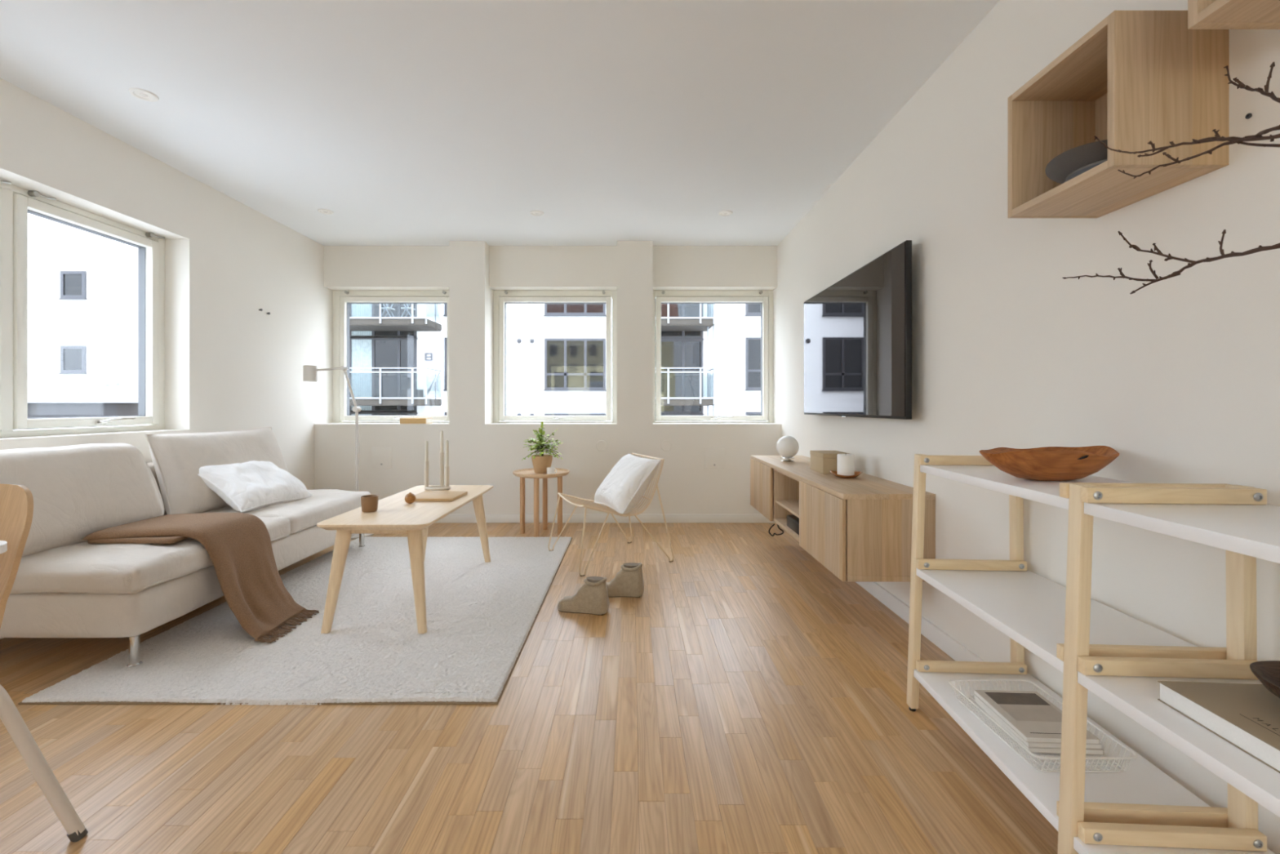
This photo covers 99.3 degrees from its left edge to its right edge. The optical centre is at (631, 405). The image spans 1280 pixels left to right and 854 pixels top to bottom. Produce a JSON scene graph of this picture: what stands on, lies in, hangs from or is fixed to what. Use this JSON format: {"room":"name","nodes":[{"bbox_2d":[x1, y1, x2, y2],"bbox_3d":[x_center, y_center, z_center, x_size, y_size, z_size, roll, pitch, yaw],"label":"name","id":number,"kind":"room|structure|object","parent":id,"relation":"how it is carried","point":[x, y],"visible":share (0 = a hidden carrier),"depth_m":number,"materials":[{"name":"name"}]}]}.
{"room":"living room","nodes":[
{"label":"living room","id":0,"kind":"room"},
{"bbox_2d":[0,77,333,489],"bbox_3d":[-2.923,-0.209,0.942,0.320,2.450,8.683,0,0,0],"label":"wall","id":1,"kind":"structure","parent":0,"point":[231,364],"depth_m":3.55,"materials":[{"name":"paint"}]},
{"bbox_2d":[0,179,164,437],"bbox_3d":[-2.941,-0.447,2.509,0.168,1.189,1.777,0,0,0],"label":"window","id":2,"kind":"structure","parent":1,"relation":"in","point":[15,202],"depth_m":2.73,"materials":[{"name":"beige paint"}]},
{"bbox_2d":[0,0,999,245],"bbox_3d":[-0.731,-1.534,0.942,4.665,0.200,8.683,0,0,0],"label":"ceiling","id":3,"kind":"structure","parent":0,"point":[413,122],"depth_m":2.52,"materials":[{"name":"paint"}]},
{"bbox_2d":[128,88,159,102],"bbox_3d":[-2.249,-1.431,2.507,0.106,0.007,0.106,0,0,0],"label":"recessed light","id":4,"kind":"object","parent":3,"relation":"in","point":[142,94],"visible":1,"depth_m":2.50,"materials":[{"name":"white paint"}]},
{"bbox_2d":[317,208,333,214],"bbox_3d":[-2.260,-1.431,4.013,0.106,0.007,0.106,0,0,0],"label":"recessed light","id":5,"kind":"object","parent":3,"relation":"in","point":[326,211],"visible":1,"depth_m":4.01,"materials":[{"name":"white paint"}]},
{"bbox_2d":[529,210,543,216],"bbox_3d":[-0.708,-1.431,4.046,0.106,0.007,0.106,0,0,0],"label":"recessed light","id":6,"kind":"object","parent":3,"relation":"in","point":[537,213],"visible":1,"depth_m":4.04,"materials":[{"name":"white paint"}]},
{"bbox_2d":[718,210,733,216],"bbox_3d":[0.696,-1.431,4.046,0.106,0.007,0.106,0,0,0],"label":"recessed light","id":7,"kind":"object","parent":3,"relation":"in","point":[724,213],"visible":1,"depth_m":4.04,"materials":[{"name":"white paint"}]},
{"bbox_2d":[0,522,1057,853],"bbox_3d":[-0.731,1.091,0.916,4.665,0.150,8.633,0,0,0],"label":"floor","id":8,"kind":"structure","parent":0,"point":[752,699],"depth_m":1.60,"materials":[{"name":"brown wood"}]},
{"bbox_2d":[0,540,7,553],"bbox_3d":[-1.720,0.648,0.720,0.920,0.736,0.820,0,0,0],"label":"dining table","id":9,"kind":"object","parent":8,"relation":"on","point":[3,544],"visible":1,"depth_m":1.10,"materials":[{"name":"white laminate"}]},
{"bbox_2d":[0,483,88,841],"bbox_3d":[-1.645,0.607,1.090,0.595,0.828,0.576,0,0,15],"label":"chair","id":10,"kind":"object","parent":8,"relation":"on","point":[16,501],"visible":0.98,"depth_m":1.25,"materials":[{"name":"beige wood"}]},
{"bbox_2d":[0,426,371,666],"bbox_3d":[-2.312,0.582,2.894,0.908,0.867,2.084,0,0,0],"label":"sofa","id":11,"kind":"object","parent":8,"relation":"on","point":[65,585],"visible":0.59,"depth_m":2.31,"materials":[{"name":"fabric"}]},
{"bbox_2d":[0,443,164,556],"bbox_3d":[-2.499,0.398,2.311,0.305,0.442,0.919,0,0,7],"label":"cushion","id":12,"kind":"object","parent":11,"relation":"on","point":[77,491],"depth_m":2.35,"materials":[{"name":"fabric"}]},
{"bbox_2d":[9,516,290,594],"bbox_3d":[-2.275,0.653,2.521,0.834,0.140,0.959,0,0,0],"label":"seat cushion","id":13,"kind":"object","parent":11,"relation":"on","point":[77,566],"depth_m":2.14,"materials":[{"name":"fabric"}]},
{"bbox_2d":[81,512,319,643],"bbox_3d":[-1.918,0.764,2.530,0.838,0.470,0.488,0,0,0],"label":"throw blanket","id":14,"kind":"object","parent":11,"relation":"on","point":[238,545],"visible":1,"depth_m":2.49,"materials":[{"name":"brown fabric"}]},
{"bbox_2d":[146,427,288,514],"bbox_3d":[-2.485,0.391,3.370,0.329,0.478,0.938,0,0,0],"label":"cushion","id":15,"kind":"object","parent":11,"relation":"on","point":[177,459],"depth_m":3.04,"materials":[{"name":"fabric"}]},
{"bbox_2d":[197,460,311,511],"bbox_3d":[-2.265,0.480,3.282,0.340,0.282,0.577,0,0,7],"label":"pillow","id":16,"kind":"object","parent":11,"relation":"on","point":[249,486],"visible":0.98,"depth_m":3.16,"materials":[{"name":"white fabric"}]},
{"bbox_2d":[204,488,371,534],"bbox_3d":[-2.273,0.655,3.461,0.832,0.142,0.950,0,0,0],"label":"seat cushion","id":17,"kind":"object","parent":11,"relation":"on","point":[304,514],"depth_m":3.24,"materials":[{"name":"fabric"}]},
{"bbox_2d":[17,536,572,705],"bbox_3d":[-1.273,1.005,3.006,1.632,0.021,2.325,0,0,0],"label":"rug","id":18,"kind":"object","parent":8,"relation":"on","point":[481,615],"visible":0.81,"depth_m":2.29,"materials":[{"name":"fabric"}]},
{"bbox_2d":[316,484,493,633],"bbox_3d":[-1.140,0.758,2.950,0.494,0.484,1.180,0,0,0],"label":"coffee table","id":19,"kind":"object","parent":18,"relation":"on","point":[393,515],"visible":0.89,"depth_m":2.44,"materials":[{"name":"brown wood"}]},
{"bbox_2d":[360,494,377,512],"bbox_3d":[-1.283,0.478,2.660,0.077,0.076,0.077,0,0,0],"label":"clay cup","id":20,"kind":"object","parent":19,"relation":"on","point":[369,503],"visible":1,"depth_m":2.63,"materials":[{"name":"brown ceramic"}]},
{"bbox_2d":[404,492,415,503],"bbox_3d":[-1.172,0.487,2.875,0.055,0.058,0.055,0,0,0],"label":"ball","id":21,"kind":"object","parent":19,"relation":"on","point":[410,498],"visible":1,"depth_m":2.86,"materials":[{"name":"brown wood"}]},
{"bbox_2d":[424,452,450,490],"bbox_3d":[-1.194,0.404,3.346,0.154,0.223,0.132,0,0,0],"label":"candle holder","id":22,"kind":"object","parent":19,"relation":"on","point":[442,486],"visible":0.99,"depth_m":3.33,"materials":[{"name":"beige ceramic"}]},
{"bbox_2d":[425,440,428,461],"bbox_3d":[-1.258,0.283,3.333,0.020,0.151,0.020,0,0,0],"label":"taper candle","id":23,"kind":"object","parent":22,"relation":"on","point":[426,442],"visible":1,"depth_m":3.33,"materials":[{"name":"beige wax"}]},
{"bbox_2d":[440,429,443,452],"bbox_3d":[-1.188,0.230,3.400,0.020,0.164,0.020,0,0,0],"label":"taper candle","id":24,"kind":"object","parent":22,"relation":"on","point":[442,431],"visible":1,"depth_m":3.39,"materials":[{"name":"beige wax"}]},
{"bbox_2d":[445,440,448,466],"bbox_3d":[-1.134,0.297,3.337,0.020,0.188,0.020,0,0,0],"label":"taper candle","id":25,"kind":"object","parent":22,"relation":"on","point":[446,441],"visible":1,"depth_m":3.33,"materials":[{"name":"beige wax"}]},
{"bbox_2d":[414,490,467,501],"bbox_3d":[-1.092,0.507,3.058,0.255,0.017,0.255,0,0,2],"label":"cutting board","id":26,"kind":"object","parent":19,"relation":"on","point":[426,495],"visible":0.8,"depth_m":3.01,"materials":[{"name":"brown wood"}]},
{"bbox_2d":[302,364,373,539],"bbox_3d":[-2.272,0.354,4.246,0.483,1.323,0.248,0,0,0],"label":"floor lamp","id":27,"kind":"object","parent":8,"relation":"on","point":[309,371],"visible":0.81,"depth_m":4.22,"materials":[{"name":"white metal"}]},
{"bbox_2d":[512,467,569,537],"bbox_3d":[-0.722,0.767,4.335,0.448,0.497,0.448,0,0,0],"label":"side table","id":28,"kind":"object","parent":8,"relation":"on","point":[522,473],"visible":0.79,"depth_m":4.30,"materials":[{"name":"brown wood"}]},
{"bbox_2d":[512,467,569,478],"bbox_3d":[-0.722,0.536,4.335,0.448,0.035,0.448,0,0,0],"label":"tabletop","id":29,"kind":"object","parent":28,"relation":"on","point":[524,473],"depth_m":4.24,"materials":[{"name":"brown wood"}]},
{"bbox_2d":[521,421,562,473],"bbox_3d":[-0.710,0.328,4.332,0.343,0.413,0.374,0,0,0],"label":"potted plant","id":30,"kind":"object","parent":28,"relation":"on","point":[540,462],"visible":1,"depth_m":4.29,"materials":[{"name":"green plant"}]},
{"bbox_2d":[546,466,556,474],"bbox_3d":[-0.626,0.507,4.234,0.074,0.053,0.062,0,0,-19],"label":"espresso cup","id":31,"kind":"object","parent":28,"relation":"on","point":[550,470],"visible":0.86,"depth_m":4.21,"materials":[{"name":"white ceramic"}]},
{"bbox_2d":[557,576,609,614],"bbox_3d":[-0.243,0.930,2.700,0.264,0.172,0.089,0,0,12],"label":"slipper","id":32,"kind":"object","parent":8,"relation":"on","point":[592,597],"visible":1,"depth_m":2.66,"materials":[{"name":"beige fabric"}]},
{"bbox_2d":[547,453,674,576],"bbox_3d":[-0.156,0.682,3.652,0.670,0.667,0.590,0,0,-28],"label":"lounge chair","id":33,"kind":"object","parent":8,"relation":"on","point":[575,503],"visible":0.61,"depth_m":3.58,"materials":[{"name":"beige metal"}]},
{"bbox_2d":[594,453,661,514],"bbox_3d":[-0.047,0.522,3.703,0.309,0.348,0.506,0,0,-24],"label":"chair pillow","id":34,"kind":"object","parent":33,"relation":"on","point":[624,486],"visible":1,"depth_m":3.54,"materials":[{"name":"white fabric"}]},
{"bbox_2d":[606,562,644,597],"bbox_3d":[-0.067,0.930,2.925,0.263,0.172,0.090,0,0,2],"label":"slipper","id":35,"kind":"object","parent":8,"relation":"on","point":[628,581],"visible":0.81,"depth_m":2.89,"materials":[{"name":"beige fabric"}]},
{"bbox_2d":[906,453,1257,853],"bbox_3d":[1.090,0.589,1.459,0.370,0.854,0.736,0,0,3],"label":"ladder shelf","id":36,"kind":"object","parent":8,"relation":"on","point":[1059,624],"visible":0.81,"depth_m":1.28,"materials":[{"name":"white wood"}]},
{"bbox_2d":[948,679,1137,772],"bbox_3d":[1.071,0.846,1.457,0.252,0.047,0.367,0,0,0],"label":"wire basket","id":37,"kind":"object","parent":36,"relation":"on","point":[1104,756],"visible":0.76,"depth_m":1.35,"materials":[{"name":"white metal"}]},
{"bbox_2d":[974,699,1103,755],"bbox_3d":[1.085,0.859,1.468,0.180,0.012,0.232,0,0,3],"label":"magazine","id":38,"kind":"object","parent":37,"relation":"in","point":[1033,749],"visible":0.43,"depth_m":1.36,"materials":[{"name":"white paper"}]},
{"bbox_2d":[973,693,1102,748],"bbox_3d":[1.083,0.847,1.470,0.178,0.010,0.230,0,0,2],"label":"magazine","id":39,"kind":"object","parent":38,"relation":"on","point":[1042,744],"visible":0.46,"depth_m":1.36,"materials":[{"name":"white paper"}]},
{"bbox_2d":[974,689,1099,744],"bbox_3d":[1.082,0.836,1.472,0.176,0.012,0.228,0,0,3],"label":"magazine","id":40,"kind":"object","parent":39,"relation":"on","point":[1032,716],"visible":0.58,"depth_m":1.47,"materials":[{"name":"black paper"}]},
{"bbox_2d":[985,692,1050,705],"bbox_3d":[1.091,0.830,1.542,0.142,0.001,0.063,0,0,3],"label":"photo","id":41,"kind":"object","parent":40,"relation":"on","point":[995,698],"depth_m":1.54},
{"bbox_2d":[999,704,1062,721],"bbox_3d":[1.087,0.830,1.469,0.142,0.001,0.077,0,0,3],"label":"photo","id":42,"kind":"object","parent":40,"relation":"on","point":[1015,713],"depth_m":1.47},
{"bbox_2d":[978,445,1119,480],"bbox_3d":[1.096,0.150,1.427,0.375,0.086,0.182,0,0,-6],"label":"wooden bowl","id":43,"kind":"object","parent":36,"relation":"on","point":[1046,463],"visible":1,"depth_m":1.36,"materials":[{"name":"brown wood"}]},
{"bbox_2d":[1073,486,1279,853],"bbox_3d":[1.052,0.589,0.742,0.369,0.854,0.702,0,0,4],"label":"ladder shelf","id":44,"kind":"object","parent":8,"relation":"on","point":[1240,520],"visible":0.88,"depth_m":1.05,"materials":[{"name":"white wood"}]},
{"bbox_2d":[1157,680,1279,773],"bbox_3d":[1.070,0.518,0.814,0.248,0.035,0.340,0,0,4],"label":"book","id":45,"kind":"object","parent":44,"relation":"on","point":[1246,716],"visible":1,"depth_m":0.90,"materials":[{"name":"beige paper"}]},
{"bbox_2d":[1249,660,1279,697],"bbox_3d":[1.128,0.474,0.872,0.188,0.052,0.188,0,0,0],"label":"bowl","id":46,"kind":"object","parent":45,"relation":"on","point":[1268,672],"visible":1,"depth_m":0.94,"materials":[{"name":"brown wood"}]},
{"bbox_3d":[1.100,0.055,0.600,0.150,0.276,0.150,0,0,0],"label":"vase","id":47,"kind":"object","parent":44,"relation":"on","visible":0},
{"bbox_2d":[1062,229,1279,293],"bbox_3d":[1.041,-0.131,0.885,0.084,0.432,0.610,0,0,-14],"label":"branch","id":48,"kind":"object","parent":47,"relation":"in","point":[1260,248],"visible":1,"depth_m":1.03,"materials":[{"name":"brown plant"}]},
{"bbox_2d":[1093,124,1279,178],"bbox_3d":[1.008,-0.239,0.858,0.093,0.652,0.569,0,0,-13],"label":"branch","id":49,"kind":"object","parent":47,"relation":"in","point":[1258,136],"visible":1,"depth_m":0.94,"materials":[{"name":"brown plant"}]},
{"bbox_2d":[1223,62,1279,102],"bbox_3d":[1.019,-0.244,0.745,0.079,0.662,0.348,0,0,-17],"label":"branch","id":50,"kind":"object","parent":47,"relation":"in","point":[1240,85],"visible":1,"depth_m":0.85,"materials":[{"name":"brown plant"}]},
{"bbox_2d":[314,240,782,514],"bbox_3d":[-0.731,-0.209,4.993,4.065,2.450,0.520,0,0,0],"label":"wall","id":51,"kind":"structure","parent":0,"point":[482,451],"depth_m":4.73,"materials":[{"name":"paint"}]},
{"bbox_2d":[371,447,391,468],"bbox_3d":[-2.175,0.452,4.727,0.175,0.182,0.012,0,0,0],"label":"access panel","id":52,"kind":"object","parent":51,"relation":"attached to","point":[381,457],"visible":1,"depth_m":4.72,"materials":[{"name":"paint"}]},
{"bbox_2d":[333,290,448,422],"bbox_3d":[-2.177,-0.454,5.046,1.172,1.224,0.168,0,0,0],"label":"window","id":53,"kind":"structure","parent":51,"relation":"in","point":[342,300],"depth_m":5.02,"materials":[{"name":"beige paint"}]},
{"bbox_2d":[400,417,431,423],"bbox_3d":[-1.925,0.133,4.859,0.231,0.050,0.158,0,0,0],"label":"book","id":54,"kind":"object","parent":51,"relation":"on","point":[402,420],"visible":0.95,"depth_m":4.78,"materials":[{"name":"paper"}]},
{"bbox_2d":[493,290,617,422],"bbox_3d":[-0.706,-0.454,5.046,1.148,1.224,0.168,0,0,0],"label":"window","id":55,"kind":"structure","parent":51,"relation":"in","point":[500,298],"depth_m":5.02,"materials":[{"name":"beige paint"}]},
{"bbox_2d":[595,440,607,451],"bbox_3d":[-0.265,0.348,4.730,0.095,0.095,0.006,0,0,0],"label":"cover plate","id":56,"kind":"object","parent":51,"relation":"attached to","point":[601,446],"visible":1,"depth_m":4.73,"materials":[{"name":"paint"}]},
{"bbox_2d":[435,514,774,522],"bbox_3d":[-0.731,0.979,4.726,4.065,0.075,0.014,0,0,0],"label":"baseboard","id":57,"kind":"structure","parent":51,"relation":"attached to","point":[450,517],"depth_m":4.72,"materials":[{"name":"white paint"}]},
{"bbox_2d":[653,290,773,422],"bbox_3d":[0.742,-0.454,5.046,1.121,1.224,0.168,0,0,0],"label":"window","id":58,"kind":"structure","parent":51,"relation":"in","point":[765,298],"depth_m":5.02,"materials":[{"name":"beige paint"}]},
{"bbox_2d":[704,448,724,468],"bbox_3d":[0.717,0.459,4.727,0.170,0.180,0.012,0,0,0],"label":"access panel","id":59,"kind":"object","parent":51,"relation":"attached to","point":[713,457],"visible":1,"depth_m":4.72,"materials":[{"name":"paint"}]},
{"bbox_2d":[773,0,1279,853],"bbox_3d":[1.427,-0.209,0.942,0.250,2.450,8.683,0,0,0],"label":"wall","id":60,"kind":"structure","parent":0,"point":[1179,375],"depth_m":1.68,"materials":[{"name":"paint"}]},
{"bbox_2d":[750,458,773,520],"bbox_3d":[1.102,0.578,3.849,0.400,0.352,0.607,0,0,0],"label":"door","id":61,"kind":"structure","parent":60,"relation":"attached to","point":[762,476],"depth_m":3.75,"materials":[{"name":"brown wood"}]},
{"bbox_2d":[768,523,783,536],"bbox_3d":[0.946,0.807,3.572,0.058,0.105,0.088,0,0,-32],"label":"power cable","id":62,"kind":"object","parent":61,"relation":"hanging from","point":[774,523],"visible":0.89,"depth_m":3.57,"materials":[{"name":"black rubber"}]},
{"bbox_2d":[773,468,800,542],"bbox_3d":[1.113,0.578,3.241,0.378,0.352,0.607,0,0,0],"label":"media cabinet","id":63,"kind":"object","parent":60,"relation":"attached to","point":[786,487],"visible":0.2,"depth_m":3.53,"materials":[{"name":"brown wood"}]},
{"bbox_2d":[775,499,799,517],"bbox_3d":[1.111,0.618,3.241,0.362,0.016,0.571,0,0,0],"label":"shelf","id":64,"kind":"object","parent":63,"relation":"attached to","point":[791,505],"depth_m":3.35,"materials":[{"name":"brown wood"}]},
{"bbox_2d":[786,515,799,534],"bbox_3d":[1.044,0.698,3.170,0.212,0.075,0.260,0,0,0],"label":"media box","id":65,"kind":"object","parent":63,"relation":"in","point":[793,521],"visible":0.33,"depth_m":3.18,"materials":[{"name":"black plastic"}]},
{"bbox_2d":[751,455,935,499],"bbox_3d":[1.103,0.390,3.241,0.395,0.024,1.821,0,0,0],"label":"cabinet top","id":66,"kind":"object","parent":60,"relation":"attached to","point":[864,486],"visible":0.94,"depth_m":2.69,"materials":[{"name":"brown wood"}]},
{"bbox_2d":[776,435,799,462],"bbox_3d":[1.062,0.292,3.715,0.149,0.172,0.149,0,0,0],"label":"globe lamp","id":67,"kind":"object","parent":66,"relation":"on","point":[787,446],"visible":1,"depth_m":3.67,"materials":[{"name":"white glass"}]},
{"bbox_2d":[809,450,849,474],"bbox_3d":[1.135,0.322,3.125,0.153,0.113,0.223,0,0,0],"label":"storage box","id":68,"kind":"object","parent":66,"relation":"on","point":[821,461],"visible":0.78,"depth_m":3.02,"materials":[{"name":"beige wood"}]},
{"bbox_2d":[829,470,862,478],"bbox_3d":[1.132,0.362,2.872,0.164,0.032,0.166,0,0,0],"label":"dish","id":69,"kind":"object","parent":66,"relation":"on","point":[834,473],"visible":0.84,"depth_m":2.83,"materials":[{"name":"brown wood"}]},
{"bbox_2d":[837,453,853,475],"bbox_3d":[1.128,0.311,2.872,0.084,0.122,0.084,0,0,0],"label":"pillar candle","id":70,"kind":"object","parent":69,"relation":"in","point":[845,461],"visible":0.77,"depth_m":2.84,"materials":[{"name":"wax"}]},
{"bbox_2d":[804,240,911,419],"bbox_3d":[1.260,-0.336,3.148,0.082,0.806,1.444,0,0,0],"label":"television","id":71,"kind":"object","parent":60,"relation":"attached to","point":[858,329],"visible":1,"depth_m":2.87,"materials":[{"name":"plastic"}]},
{"bbox_2d":[799,480,935,581],"bbox_3d":[1.102,0.578,2.635,0.400,0.352,0.606,0,0,0],"label":"media cabinet","id":72,"kind":"object","parent":60,"relation":"attached to","point":[855,540],"visible":0.69,"depth_m":2.33,"materials":[{"name":"brown wood"}]},
{"bbox_2d":[855,581,984,661],"bbox_3d":[1.295,0.979,0.759,0.014,0.075,7.919,0,0,0],"label":"baseboard","id":73,"kind":"structure","parent":60,"relation":"attached to","point":[951,646],"depth_m":2.37,"materials":[{"name":"white paint"}]},
{"bbox_2d":[1007,10,1229,217],"bbox_3d":[1.177,-0.694,1.355,0.250,0.337,0.338,0,0,0],"label":"wall box","id":74,"kind":"object","parent":60,"relation":"attached to","point":[1136,78],"visible":0.88,"depth_m":1.20,"materials":[{"name":"brown wood"}]},
{"bbox_2d":[1044,139,1107,183],"bbox_3d":[1.182,-0.583,1.352,0.243,0.080,0.255,0,0,0],"label":"bowl","id":75,"kind":"object","parent":74,"relation":"in","point":[1071,163],"visible":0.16,"depth_m":1.33,"materials":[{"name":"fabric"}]},
{"bbox_2d":[1187,0,1279,29],"bbox_3d":[1.177,-0.881,0.860,0.250,0.338,0.340,0,0,0],"label":"wall box","id":76,"kind":"object","parent":60,"relation":"attached to","point":[1202,14],"visible":1,"depth_m":1.00,"materials":[{"name":"brown wood"}]},
{"bbox_2d":[1244,113,1252,119],"bbox_3d":[1.299,-0.610,1.145,0.006,0.011,0.011,0,0,0],"label":"screw","id":77,"kind":"object","parent":60,"relation":"attached to","point":[1248,116],"visible":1,"depth_m":1.14,"materials":[{"name":"black metal"}]},
{"label":"outside","id":78,"kind":"structure","parent":0,"visible":0},
{"bbox_3d":[-5.000,7.166,37.800,110.000,0.300,64.400,0,0,0],"label":"paving","id":79,"kind":"object","parent":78,"visible":0},
{"bbox_2d":[13,398,137,430],"bbox_3d":[-12.750,3.421,14.510,4.700,7.190,4.180,0,0,0],"label":"terrace","id":80,"kind":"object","parent":79,"relation":"on","point":[37,407],"visible":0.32,"depth_m":12.50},
{"bbox_2d":[27,213,763,421],"bbox_3d":[-11.500,-0.909,20.770,67.200,15.850,2.660,0,0,0],"label":"apartment building","id":81,"kind":"structure","parent":79,"relation":"on","point":[82,286],"depth_m":21.00,"materials":[{"name":"white concrete"}]},
{"bbox_2d":[351,303,371,335],"bbox_3d":[-10.401,-4.084,20.971,0.821,2.770,0.008,0,0,0],"label":"curtain","id":82,"kind":"object","parent":81,"relation":"hanging from","point":[357,309],"depth_m":20.97,"materials":[{"name":"white fabric"}]},
{"bbox_2d":[351,339,371,410],"bbox_3d":[-10.401,-1.209,20.971,0.821,2.770,0.008,0,0,0],"label":"curtain","id":83,"kind":"object","parent":81,"relation":"hanging from","point":[361,348],"depth_m":20.97,"materials":[{"name":"white fabric"}]},
{"bbox_2d":[381,303,395,316],"bbox_3d":[-9.000,-3.529,20.050,0.541,0.824,0.389,0,0,0],"label":"folding chair","id":84,"kind":"object","parent":81,"relation":"on","point":[387,308],"visible":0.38,"depth_m":19.90,"materials":[{"name":"white paint"}]},
{"bbox_2d":[400,303,415,316],"bbox_3d":[-8.250,-3.529,20.050,0.541,0.824,0.389,0,0,0],"label":"folding chair","id":85,"kind":"object","parent":81,"relation":"on","point":[406,308],"visible":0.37,"depth_m":19.88,"materials":[{"name":"white paint"}]},
{"bbox_2d":[402,389,423,397],"bbox_3d":[-8.175,-0.429,20.295,0.650,0.350,0.410,0,0,0],"label":"crate","id":86,"kind":"object","parent":81,"relation":"on","point":[406,393],"visible":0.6,"depth_m":20.10,"materials":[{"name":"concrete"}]},
{"bbox_2d":[424,352,432,360],"bbox_3d":[-7.829,-1.884,20.960,0.278,0.300,0.080,0,0,0],"label":"vent grille","id":87,"kind":"object","parent":81,"relation":"attached to","point":[428,356],"depth_m":20.92,"materials":[{"name":"grey metal"}]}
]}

